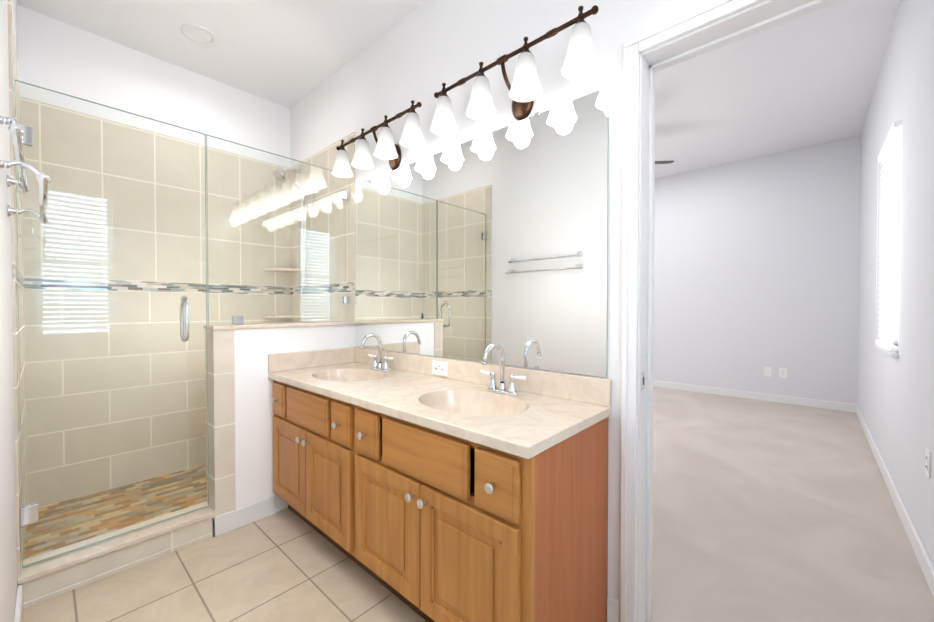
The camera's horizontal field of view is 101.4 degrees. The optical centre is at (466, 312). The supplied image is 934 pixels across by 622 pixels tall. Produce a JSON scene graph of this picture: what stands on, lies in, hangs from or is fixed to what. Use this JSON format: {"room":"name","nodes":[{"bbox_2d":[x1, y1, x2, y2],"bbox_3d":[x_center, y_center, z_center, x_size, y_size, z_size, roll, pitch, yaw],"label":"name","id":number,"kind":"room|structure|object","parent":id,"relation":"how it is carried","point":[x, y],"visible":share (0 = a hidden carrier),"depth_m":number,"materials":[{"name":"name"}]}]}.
{"room":"bathroom","nodes":[
{"label":"bathroom","id":0,"kind":"room"},
{"bbox_2d":[0,0,17,621],"bbox_3d":[-1.166,-0.259,0.843,3.905,2.840,0.150,1,1,42],"label":"wall","id":1,"kind":"structure","parent":0,"point":[8,570],"depth_m":1.21,"materials":[{"name":"white paint"}]},
{"bbox_2d":[8,0,26,585],"bbox_3d":[-2.101,-0.039,1.796,0.987,2.305,0.009,1,1,42],"label":"wall tile","id":2,"kind":"structure","parent":1,"relation":"attached to","point":[19,402],"depth_m":1.54,"materials":[{"name":"beige tile"}]},
{"bbox_2d":[14,585,22,621],"bbox_3d":[-1.268,1.108,1.064,1.248,0.100,0.012,1,1,42],"label":"baseboard","id":3,"kind":"structure","parent":1,"relation":"attached to","point":[19,601],"depth_m":1.40,"materials":[{"name":"white"}]},
{"bbox_2d":[0,115,50,223],"bbox_3d":[-1.281,-0.388,1.109,0.704,0.151,0.094,1,1,42],"label":"towel rail","id":4,"kind":"object","parent":1,"relation":"attached to","point":[15,130],"visible":1,"depth_m":0.99,"materials":[{"name":"silver metal"}]},
{"bbox_2d":[24,464,206,559],"bbox_3d":[-1.715,1.153,2.389,0.905,0.095,1.582,1,1,42],"label":"floor","id":5,"kind":"structure","parent":0,"point":[72,520],"depth_m":2.17,"materials":[{"name":"tile"}]},
{"bbox_2d":[17,5,289,167],"bbox_3d":[-2.030,-0.434,2.708,0.120,3.140,1.727,1,1,42],"label":"wall","id":6,"kind":"structure","parent":0,"point":[59,56],"depth_m":2.49,"materials":[{"name":"white paint"}]},
{"bbox_2d":[21,97,290,506],"bbox_3d":[-1.978,-0.051,2.676,0.009,2.305,1.482,1,1,42],"label":"wall tile","id":7,"kind":"structure","parent":6,"relation":"attached to","point":[252,311],"depth_m":2.45,"materials":[{"name":"beige tile"}]},
{"bbox_2d":[264,268,301,317],"bbox_3d":[-1.476,-0.158,3.067,0.210,0.397,0.210,1,1,42],"label":"shower shelf","id":8,"kind":"object","parent":6,"relation":"attached to","point":[289,270],"depth_m":3.03,"materials":[{"name":"beige stone"}]},
{"bbox_2d":[17,0,424,108],"bbox_3d":[-0.685,-1.726,1.341,3.885,0.080,1.700,1,1,42],"label":"ceiling","id":9,"kind":"structure","parent":0,"point":[289,54],"depth_m":2.31,"materials":[{"name":"white paint"}]},
{"bbox_2d":[181,23,219,46],"bbox_3d":[-1.631,-1.706,2.342,0.196,0.027,0.196,1,1,42],"label":"recessed light","id":10,"kind":"object","parent":9,"relation":"in","point":[213,42],"visible":0.75,"depth_m":2.33,"materials":[{"name":"white plastic"}]},
{"bbox_2d":[22,508,426,621],"bbox_3d":[-0.330,1.189,1.062,2.930,0.060,1.700,1,1,42],"label":"floor","id":11,"kind":"structure","parent":0,"point":[286,565],"depth_m":1.60,"materials":[{"name":"beige tile"}]},
{"bbox_2d":[268,377,607,621],"bbox_3d":[-0.305,0.761,1.782,1.710,0.775,0.582,1,1,42],"label":"bathroom vanity","id":12,"kind":"object","parent":11,"relation":"on","point":[432,489],"depth_m":1.29,"materials":[{"name":"brown wood"}]},
{"bbox_2d":[268,361,610,460],"bbox_3d":[-0.292,0.356,1.782,1.722,0.035,0.558,1,1,42],"label":"countertop","id":13,"kind":"structure","parent":12,"relation":"on","point":[533,432],"depth_m":1.35,"materials":[{"name":"beige stone"}]},
{"bbox_2d":[304,365,403,384],"bbox_3d":[-0.638,0.403,2.075,0.470,0.135,0.350,1,1,42],"label":"sink","id":14,"kind":"object","parent":13,"relation":"in","point":[347,374],"depth_m":2.24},
{"bbox_2d":[356,333,391,372],"bbox_3d":[-0.540,0.224,2.180,0.165,0.218,0.165,1,1,42],"label":"faucet","id":15,"kind":"object","parent":13,"relation":"on","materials":[{"name":"silver metal"}]},
{"bbox_2d":[396,385,547,424],"bbox_3d":[0.017,0.411,1.485,0.470,0.135,0.350,1,1,42],"label":"sink","id":16,"kind":"object","parent":13,"relation":"in","point":[464,400],"depth_m":1.63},
{"bbox_2d":[480,343,523,396],"bbox_3d":[0.115,0.232,1.590,0.165,0.218,0.165,1,1,42],"label":"faucet","id":17,"kind":"object","parent":13,"relation":"on","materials":[{"name":"silver metal"}]},
{"bbox_2d":[204,321,355,516],"bbox_3d":[-1.073,0.601,2.310,0.168,1.080,0.828,1,1,42],"label":"wall","id":18,"kind":"structure","parent":0,"point":[240,419],"depth_m":2.07,"materials":[{"name":"white paint"}]},
{"bbox_2d":[17,502,214,608],"bbox_3d":[-1.569,1.085,1.768,0.162,0.128,0.658,1,1,42],"label":"shower curb","id":19,"kind":"structure","parent":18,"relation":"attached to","point":[44,580],"depth_m":1.69,"materials":[{"name":"tile"}]},
{"bbox_2d":[14,79,349,566],"bbox_3d":[-1.294,0.043,2.060,0.119,1.936,1.464,1,1,42],"label":"glass","id":20,"kind":"object","parent":19,"relation":"on","point":[29,513],"visible":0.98,"depth_m":1.79,"materials":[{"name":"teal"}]},
{"bbox_2d":[212,496,274,536],"bbox_3d":[-1.199,1.095,2.065,0.014,0.100,0.306,1,1,42],"label":"baseboard","id":21,"kind":"structure","parent":18,"relation":"attached to","point":[235,519],"depth_m":2.05,"materials":[{"name":"white wood"}]},
{"bbox_2d":[268,347,355,372],"bbox_3d":[-0.931,0.281,2.343,0.020,0.100,0.538,1,1,42],"label":"backsplash","id":22,"kind":"structure","parent":18,"relation":"attached to","point":[304,359],"depth_m":2.30,"materials":[{"name":"beige stone"}]},
{"bbox_2d":[290,0,716,600],"bbox_3d":[-0.529,-0.426,2.440,5.100,3.130,0.115,1,1,42],"label":"wall","id":23,"kind":"structure","parent":0,"point":[422,52],"depth_m":1.79,"materials":[{"name":"white paint"}]},
{"bbox_2d":[290,132,354,321],"bbox_3d":[-1.115,-0.054,2.890,0.987,2.305,0.009,1,1,42],"label":"wall tile","id":24,"kind":"structure","parent":23,"relation":"attached to","point":[325,158],"depth_m":2.83,"materials":[{"name":"beige tile"}]},
{"bbox_2d":[273,169,312,287],"bbox_3d":[-1.258,-0.444,2.871,0.531,1.425,0.201,1,1,42],"label":"shower head","id":25,"kind":"object","parent":24,"relation":"attached to","point":[297,184],"depth_m":2.93},
{"bbox_2d":[331,100,425,177],"bbox_3d":[-0.495,-0.957,2.179,0.803,0.230,0.214,1,1,42],"label":"sconce","id":26,"kind":"object","parent":23,"relation":"attached to","point":[412,137],"visible":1,"depth_m":2.12,"materials":[{"name":"white glass"}]},
{"bbox_2d":[355,87,608,376],"bbox_3d":[-0.113,-0.307,1.981,1.702,1.080,0.008,1,1,42],"label":"vanity mirror","id":27,"kind":"object","parent":23,"relation":"attached to","point":[472,250],"visible":0.92,"depth_m":1.74,"materials":[{"name":"silver metal"}]},
{"bbox_2d":[356,349,611,404],"bbox_3d":[-0.112,0.286,1.981,1.722,0.100,0.020,1,1,42],"label":"backsplash","id":28,"kind":"structure","parent":23,"relation":"attached to","point":[597,390],"depth_m":1.62,"materials":[{"name":"beige stone"}]},
{"bbox_2d":[430,5,599,135],"bbox_3d":[0.171,-0.949,1.579,0.803,0.230,0.214,1,1,42],"label":"sconce","id":29,"kind":"object","parent":23,"relation":"attached to","point":[581,62],"visible":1,"depth_m":1.51,"materials":[{"name":"white glass"}]},
{"bbox_2d":[620,0,841,621],"bbox_3d":[0.933,0.102,1.130,0.888,2.110,0.165,1,1,42],"label":"door frame","id":30,"kind":"structure","parent":23,"relation":"attached to","point":[758,18],"depth_m":1.35,"materials":[{"name":"white wood"}]},
{"bbox_2d":[653,136,860,403],"bbox_3d":[2.539,-0.473,5.870,5.105,3.130,0.120,1,1,42],"label":"wall","id":31,"kind":"structure","parent":0,"point":[756,266],"depth_m":4.75,"materials":[{"name":"white paint"}]},
{"bbox_2d":[653,380,854,412],"bbox_3d":[2.493,1.034,5.840,4.865,0.093,0.018,1,1,42],"label":"baseboard","id":32,"kind":"structure","parent":31,"relation":"attached to","point":[839,406],"depth_m":4.78,"materials":[{"name":"white wood"}]},
{"bbox_2d":[764,367,771,376],"bbox_3d":[3.723,0.728,4.732,0.072,0.116,0.009,1,1,42],"label":"outlet","id":33,"kind":"object","parent":31,"relation":"attached to","point":[767,371],"visible":1,"depth_m":4.73,"materials":[{"name":"white plastic"}]},
{"bbox_2d":[779,368,786,377],"bbox_3d":[3.831,0.729,4.635,0.072,0.116,0.009,1,1,42],"label":"outlet","id":34,"kind":"object","parent":31,"relation":"attached to","point":[782,372],"visible":1,"depth_m":4.63,"materials":[{"name":"white plastic"}]},
{"bbox_2d":[655,0,899,178],"bbox_3d":[1.031,-1.975,4.176,5.065,0.080,4.585,1,1,42],"label":"ceiling","id":35,"kind":"structure","parent":0,"point":[807,80],"depth_m":3.31,"materials":[{"name":"white paint"}]},
{"bbox_2d":[655,160,673,163],"bbox_3d":[1.464,-1.724,4.115,1.224,0.420,1.277,1,1,42],"label":"fan","id":36,"kind":"object","parent":35,"relation":"hanging from","point":[663,162],"visible":0.02,"depth_m":4.00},
{"bbox_2d":[645,387,933,621],"bbox_3d":[0.993,1.139,4.176,5.065,0.072,4.700,1,1,42],"label":"floor","id":37,"kind":"structure","parent":0,"point":[764,511],"depth_m":2.08,"materials":[{"name":"beige carpet"}]},
{"bbox_2d":[857,0,933,565],"bbox_3d":[2.849,-0.386,2.492,0.120,3.050,4.485,1,1,42],"label":"wall","id":38,"kind":"structure","parent":0,"point":[895,401],"depth_m":2.09,"materials":[{"name":"white paint"}]},
{"bbox_2d":[875,117,901,357],"bbox_3d":[2.842,-0.462,2.501,0.181,1.500,0.860,1,1,42],"label":"bedroom window","id":39,"kind":"structure","parent":38,"relation":"in","point":[890,155],"depth_m":2.54,"materials":[{"name":"white"}]},
{"bbox_2d":[854,404,933,597],"bbox_3d":[2.792,1.079,2.550,0.014,0.093,4.424,1,1,42],"label":"baseboard","id":40,"kind":"structure","parent":38,"relation":"attached to","point":[923,559],"depth_m":2.04,"materials":[{"name":"white wood"}]},
{"bbox_2d":[925,447,930,478],"bbox_3d":[2.000,0.650,1.660,0.009,0.116,0.072,1,1,42],"label":"outlet","id":41,"kind":"object","parent":38,"relation":"attached to","point":[927,462],"visible":1,"depth_m":1.65,"materials":[{"name":"white plastic"}]}
]}

